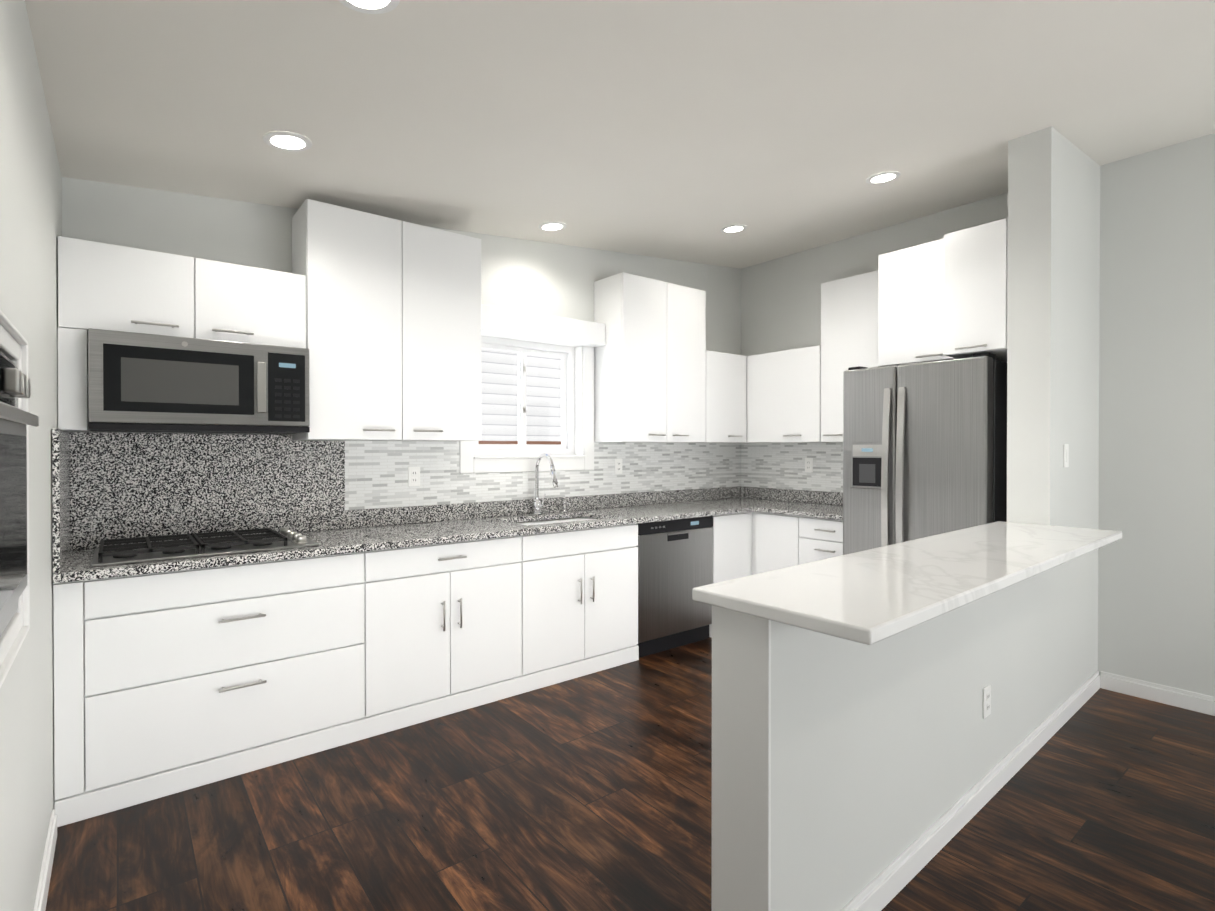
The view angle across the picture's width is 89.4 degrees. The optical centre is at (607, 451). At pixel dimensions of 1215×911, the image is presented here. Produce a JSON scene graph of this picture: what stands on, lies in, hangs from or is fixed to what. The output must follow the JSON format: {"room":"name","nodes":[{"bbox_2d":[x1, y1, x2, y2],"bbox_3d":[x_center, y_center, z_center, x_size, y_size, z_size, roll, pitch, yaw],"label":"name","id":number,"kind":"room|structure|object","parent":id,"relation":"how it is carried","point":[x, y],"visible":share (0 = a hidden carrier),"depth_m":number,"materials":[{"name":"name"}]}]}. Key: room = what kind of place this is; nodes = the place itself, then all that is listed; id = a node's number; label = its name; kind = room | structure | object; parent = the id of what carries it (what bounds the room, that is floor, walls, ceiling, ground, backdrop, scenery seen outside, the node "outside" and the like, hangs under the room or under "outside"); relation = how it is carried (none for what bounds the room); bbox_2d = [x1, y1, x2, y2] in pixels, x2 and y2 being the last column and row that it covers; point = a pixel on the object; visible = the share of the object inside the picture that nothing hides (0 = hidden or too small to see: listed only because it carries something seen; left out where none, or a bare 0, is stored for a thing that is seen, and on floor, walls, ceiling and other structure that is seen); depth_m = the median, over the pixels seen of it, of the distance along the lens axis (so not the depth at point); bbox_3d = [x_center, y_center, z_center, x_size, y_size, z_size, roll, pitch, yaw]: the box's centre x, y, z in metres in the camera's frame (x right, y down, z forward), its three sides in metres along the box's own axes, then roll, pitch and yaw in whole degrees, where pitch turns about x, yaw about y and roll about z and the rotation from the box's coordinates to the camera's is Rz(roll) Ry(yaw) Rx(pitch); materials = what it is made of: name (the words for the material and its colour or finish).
{"room":"kitchen","nodes":[
{"label":"kitchen","id":0,"kind":"room"},
{"bbox_2d":[0,0,61,910],"bbox_3d":[-0.582,-0.188,-0.091,0.650,3.100,6.500,0,0,-39],"label":"wall","id":1,"kind":"structure","parent":0,"point":[30,202],"depth_m":1.68,"materials":[{"name":"grey paint"}]},
{"bbox_2d":[0,310,38,687],"bbox_3d":[-1.286,0.082,0.897,0.620,0.662,0.854,0,0,-39],"label":"wall oven","id":2,"kind":"object","parent":1,"relation":"in","point":[15,420],"depth_m":1.20,"materials":[{"name":"silver metal"}]},
{"bbox_2d":[33,809,56,910],"bbox_3d":[-0.117,1.315,-0.133,0.014,0.095,5.840,0,0,-39],"label":"baseboard","id":3,"kind":"structure","parent":1,"relation":"attached to","point":[47,863],"depth_m":1.89,"materials":[{"name":"white wood"}]},
{"bbox_2d":[52,429,71,572],"bbox_3d":[-2.148,0.174,2.416,0.020,0.512,0.624,0,0,-39],"label":"backsplash","id":4,"kind":"structure","parent":1,"relation":"attached to","point":[61,439],"depth_m":2.25,"materials":[{"name":"grey stone"}]},
{"bbox_2d":[62,177,740,509],"bbox_3d":[-0.631,-0.214,4.129,4.856,3.100,0.160,0,0,-39],"label":"wall","id":5,"kind":"structure","parent":0,"point":[553,279],"depth_m":3.20,"materials":[{"name":"grey paint"}]},
{"bbox_2d":[57,236,308,348],"bbox_3d":[-1.899,-0.667,2.799,0.893,0.358,0.327,0,0,-39],"label":"upper cabinet","id":6,"kind":"object","parent":5,"relation":"attached to","point":[104,286],"depth_m":2.63,"materials":[{"name":"white wood"}]},
{"bbox_2d":[88,328,309,433],"bbox_3d":[-1.831,-0.286,2.789,0.798,0.396,0.433,0,0,-39],"label":"microwave","id":7,"kind":"object","parent":6,"relation":"attached to","point":[141,382],"visible":0.98,"depth_m":2.61,"materials":[{"name":"silver metal"}]},
{"bbox_2d":[292,199,481,440],"bbox_3d":[-1.186,-0.640,3.368,0.924,1.160,0.327,0,0,-39],"label":"upper cabinet","id":8,"kind":"object","parent":5,"relation":"attached to","point":[378,317],"depth_m":3.20,"materials":[{"name":"white wood"}]},
{"bbox_2d":[72,433,739,548],"bbox_3d":[-0.573,0.164,4.058,4.490,0.512,0.020,0,0,-39],"label":"backsplash","id":9,"kind":"structure","parent":5,"relation":"attached to","point":[128,488],"depth_m":2.95,"materials":[{"name":"grey stone"}]},
{"bbox_2d":[408,467,419,486],"bbox_3d":[-1.136,0.149,3.606,0.072,0.115,0.008,0,0,-39],"label":"electrical outlet","id":10,"kind":"object","parent":5,"relation":"attached to","point":[413,476],"visible":1,"depth_m":3.60,"materials":[{"name":"white plastic"}]},
{"bbox_2d":[460,333,593,473],"bbox_3d":[-0.550,-0.360,4.167,1.040,0.990,0.180,0,0,-39],"label":"window unit","id":11,"kind":"structure","parent":5,"relation":"in","point":[565,355],"depth_m":4.29,"materials":[{"name":"white plastic"}]},
{"bbox_2d":[481,304,605,346],"bbox_3d":[-0.465,-0.823,4.056,1.054,0.153,0.149,0,0,-39],"label":"window valance","id":12,"kind":"object","parent":5,"relation":"attached to","point":[496,320],"visible":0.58,"depth_m":4.01,"materials":[{"name":"white wood"}]},
{"bbox_2d":[615,459,621,473],"bbox_3d":[0.083,0.113,4.579,0.072,0.115,0.008,0,0,-39],"label":"electrical outlet","id":13,"kind":"object","parent":5,"relation":"attached to","point":[618,466],"visible":1,"depth_m":4.58,"materials":[{"name":"white plastic"}]},
{"bbox_2d":[594,272,708,442],"bbox_3d":[0.329,-0.647,4.576,0.828,1.160,0.327,0,0,-39],"label":"upper cabinet","id":14,"kind":"object","parent":5,"relation":"attached to","point":[651,372],"depth_m":4.38,"materials":[{"name":"white wood"}]},
{"bbox_2d":[709,351,748,442],"bbox_3d":[0.845,-0.425,4.989,0.482,0.710,0.327,0,0,-39],"label":"upper cabinet","id":15,"kind":"object","parent":5,"relation":"attached to","point":[728,373],"depth_m":4.87,"materials":[{"name":"white wood"}]},
{"bbox_2d":[25,0,1214,268],"bbox_3d":[1.445,-1.450,1.518,4.856,0.576,6.820,0,0,-39],"label":"ceiling","id":16,"kind":"structure","parent":0,"point":[685,130],"depth_m":2.38,"materials":[{"name":"paint"}]},
{"bbox_2d":[263,131,311,150],"bbox_3d":[-1.288,-1.248,2.473,0.176,0.021,0.176,0,0,-39],"label":"recessed light","id":17,"kind":"object","parent":16,"relation":"in","point":[289,141],"visible":1,"depth_m":2.46,"materials":[{"name":"white plastic"}]},
{"bbox_2d":[338,0,399,13],"bbox_3d":[-0.654,-1.242,1.661,0.176,0.021,0.176,0,0,-39],"label":"recessed light","id":18,"kind":"object","parent":16,"relation":"in","point":[371,6],"visible":1,"depth_m":1.71,"materials":[{"name":"white plastic"}]},
{"bbox_2d":[538,222,566,230],"bbox_3d":[-0.344,-1.406,3.839,0.176,0.021,0.176,0,0,-39],"label":"recessed light","id":19,"kind":"object","parent":16,"relation":"in","point":[550,226],"visible":0.96,"depth_m":3.83,"materials":[{"name":"white plastic"}]},
{"bbox_2d":[721,225,746,232],"bbox_3d":[0.862,-1.518,4.186,0.176,0.021,0.176,0,0,-39],"label":"recessed light","id":20,"kind":"object","parent":16,"relation":"in","point":[732,228],"visible":0.94,"depth_m":4.17,"materials":[{"name":"white plastic"}]},
{"bbox_2d":[866,171,900,183],"bbox_3d":[1.527,-1.516,3.399,0.176,0.021,0.176,0,0,-39],"label":"recessed light","id":21,"kind":"object","parent":16,"relation":"in","point":[883,177],"visible":0.98,"depth_m":3.39,"materials":[{"name":"white plastic"}]},
{"bbox_2d":[45,637,1214,910],"bbox_3d":[1.445,1.392,1.535,4.856,0.080,6.820,0,0,-39],"label":"floor","id":22,"kind":"structure","parent":0,"point":[593,791],"depth_m":2.21,"materials":[{"name":"brown wood"}]},
{"bbox_2d":[53,553,367,826],"bbox_3d":[-1.741,0.907,2.763,1.082,0.875,0.597,0,0,-39],"label":"base cabinet","id":23,"kind":"object","parent":22,"relation":"on","point":[228,605],"depth_m":2.47,"materials":[{"name":"white wood"}]},
{"bbox_2d":[52,497,791,584],"bbox_3d":[-0.382,0.440,3.820,4.530,0.035,0.634,0,0,-39],"label":"countertop","id":24,"kind":"structure","parent":23,"relation":"on","point":[221,552],"depth_m":2.91,"materials":[{"name":"grey stone"}]},
{"bbox_2d":[91,527,318,566],"bbox_3d":[-1.760,0.405,2.714,0.790,0.046,0.480,0,0,-39],"label":"cooktop","id":25,"kind":"object","parent":24,"relation":"in","point":[193,546],"depth_m":2.61,"materials":[{"name":"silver metal"}]},
{"bbox_2d":[532,453,571,514],"bbox_3d":[-0.319,0.217,4.055,0.277,0.407,0.274,0,0,-39],"label":"faucet","id":26,"kind":"object","parent":24,"relation":"on","point":[543,506],"depth_m":4.10,"materials":[{"name":"silver metal"}]},
{"bbox_2d":[368,537,527,737],"bbox_3d":[-0.988,0.903,3.363,0.845,0.875,0.597,0,0,-39],"label":"base cabinet","id":27,"kind":"object","parent":22,"relation":"on","point":[448,624],"depth_m":3.11,"materials":[{"name":"white wood"}]},
{"bbox_2d":[520,517,638,691],"bbox_3d":[-0.323,0.900,3.894,0.857,0.875,0.597,0,0,-39],"label":"base cabinet","id":28,"kind":"object","parent":22,"relation":"on","point":[581,585],"depth_m":3.64,"materials":[{"name":"white wood"}]},
{"bbox_2d":[636,516,712,657],"bbox_3d":[0.302,0.898,4.371,0.702,0.872,0.576,0,0,-39],"label":"dishwasher","id":29,"kind":"object","parent":22,"relation":"on","point":[675,562],"visible":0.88,"depth_m":4.12,"materials":[{"name":"silver metal"}]},
{"bbox_2d":[652,513,751,637],"bbox_3d":[0.750,0.894,4.746,0.455,0.875,0.601,0,0,-39],"label":"base cabinet","id":30,"kind":"object","parent":22,"relation":"on","point":[732,534],"depth_m":4.49,"materials":[{"name":"white wood"}]},
{"bbox_2d":[752,513,842,574],"bbox_3d":[1.588,0.896,4.504,0.601,0.875,0.872,0,0,-39],"label":"base cabinet","id":31,"kind":"object","parent":22,"relation":"on","point":[778,542],"depth_m":4.38,"materials":[{"name":"white wood"}]},
{"bbox_2d":[752,501,842,520],"bbox_3d":[1.594,0.436,4.467,0.634,0.035,0.818,0,0,-39],"label":"countertop","id":32,"kind":"structure","parent":31,"relation":"on","point":[798,508],"depth_m":4.41,"materials":[{"name":"grey stone"}]},
{"bbox_2d":[843,352,1006,554],"bbox_3d":[2.009,0.409,3.725,0.876,1.858,0.810,0,0,-39],"label":"refrigerator","id":33,"kind":"object","parent":22,"relation":"on","point":[924,449],"visible":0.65,"depth_m":3.41,"materials":[{"name":"silver metal"}]},
{"bbox_2d":[770,126,1099,910],"bbox_3d":[1.535,-0.204,2.542,3.144,3.100,0.178,0,0,-40],"label":"wall","id":34,"kind":"structure","parent":0,"point":[886,752],"depth_m":2.39,"materials":[{"name":"grey paint"}]},
{"bbox_2d":[712,605,770,910],"bbox_3d":[0.330,0.825,1.530,0.010,0.864,0.176,0,0,-40],"label":"half wall end","id":35,"kind":"structure","parent":34,"relation":"attached to","point":[741,761],"depth_m":1.52,"materials":[{"name":"white paint"}]},
{"bbox_2d":[692,521,1121,644],"bbox_3d":[1.237,0.370,2.143,2.254,0.034,0.482,0,0,-40],"label":"countertop","id":36,"kind":"structure","parent":34,"relation":"on","point":[872,596],"depth_m":1.70,"materials":[{"name":"white stone"}]},
{"bbox_2d":[841,671,1099,910],"bbox_3d":[1.523,1.298,2.537,3.136,0.095,0.200,0,0,-40],"label":"baseboard","id":37,"kind":"structure","parent":34,"relation":"attached to","point":[888,884],"depth_m":2.19,"materials":[{"name":"white wood"}]},
{"bbox_2d":[983,684,990,718],"bbox_3d":[1.467,0.967,2.369,0.072,0.115,0.008,0,0,-40],"label":"outlet","id":38,"kind":"object","parent":34,"relation":"attached to","point":[986,701],"visible":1,"depth_m":2.36,"materials":[{"name":"white plastic"}]},
{"bbox_2d":[1063,444,1068,466],"bbox_3d":[2.279,0.022,3.045,0.072,0.115,0.010,0,0,-40],"label":"light switch","id":39,"kind":"object","parent":34,"relation":"attached to","point":[1065,455],"visible":1,"depth_m":3.03,"materials":[{"name":"white plastic"}]},
{"bbox_2d":[741,133,1214,696],"bbox_3d":[3.330,-0.207,2.927,0.160,3.100,6.660,0,0,-39],"label":"wall","id":40,"kind":"structure","parent":0,"point":[1157,427],"depth_m":3.32,"materials":[{"name":"grey paint"}]},
{"bbox_2d":[749,346,820,442],"bbox_3d":[1.470,-0.424,4.864,0.327,0.710,0.686,0,0,-39],"label":"upper cabinet","id":41,"kind":"object","parent":40,"relation":"attached to","point":[785,386],"depth_m":4.72,"materials":[{"name":"white wood"}]},
{"bbox_2d":[740,485,842,504],"bbox_3d":[1.636,0.365,4.906,0.020,0.099,1.452,0,0,-39],"label":"backsplash","id":42,"kind":"structure","parent":40,"relation":"attached to","point":[817,496],"depth_m":5.03,"materials":[{"name":"grey stone"}]},
{"bbox_2d":[805,458,812,471],"bbox_3d":[1.616,0.111,4.925,0.008,0.115,0.072,0,0,-39],"label":"electrical outlet","id":43,"kind":"object","parent":40,"relation":"attached to","point":[808,464],"visible":1,"depth_m":4.92,"materials":[{"name":"white plastic"}]},
{"bbox_2d":[821,272,872,442],"bbox_3d":[1.833,-0.646,4.406,0.327,1.160,0.472,0,0,-39],"label":"upper cabinet","id":44,"kind":"object","parent":40,"relation":"attached to","point":[846,303],"depth_m":4.36,"materials":[{"name":"white wood"}]},
{"bbox_2d":[873,240,949,367],"bbox_3d":[2.078,-0.872,3.833,0.657,0.692,0.457,0,0,-39],"label":"upper cabinet","id":45,"kind":"object","parent":40,"relation":"attached to","point":[907,281],"depth_m":3.66,"materials":[{"name":"white wood"}]},
{"bbox_2d":[937,219,1007,362],"bbox_3d":[2.247,-0.852,3.478,0.837,0.657,0.302,0,0,-39],"label":"upper cabinet","id":46,"kind":"object","parent":40,"relation":"attached to","point":[974,260],"depth_m":3.22,"materials":[{"name":"white wood"}]},
{"bbox_2d":[1100,671,1214,715],"bbox_3d":[4.006,1.302,1.949,0.014,0.095,3.895,0,0,-39],"label":"baseboard","id":47,"kind":"structure","parent":40,"relation":"attached to","point":[1163,693],"depth_m":3.27,"materials":[{"name":"white wood"}]},
{"label":"outside","id":48,"kind":"structure","parent":0,"visible":0},
{"bbox_2d":[479,348,560,444],"bbox_3d":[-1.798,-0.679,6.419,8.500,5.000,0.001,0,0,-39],"label":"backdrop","id":49,"kind":"structure","parent":48,"point":[503,404],"depth_m":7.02,"materials":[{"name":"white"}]}
]}

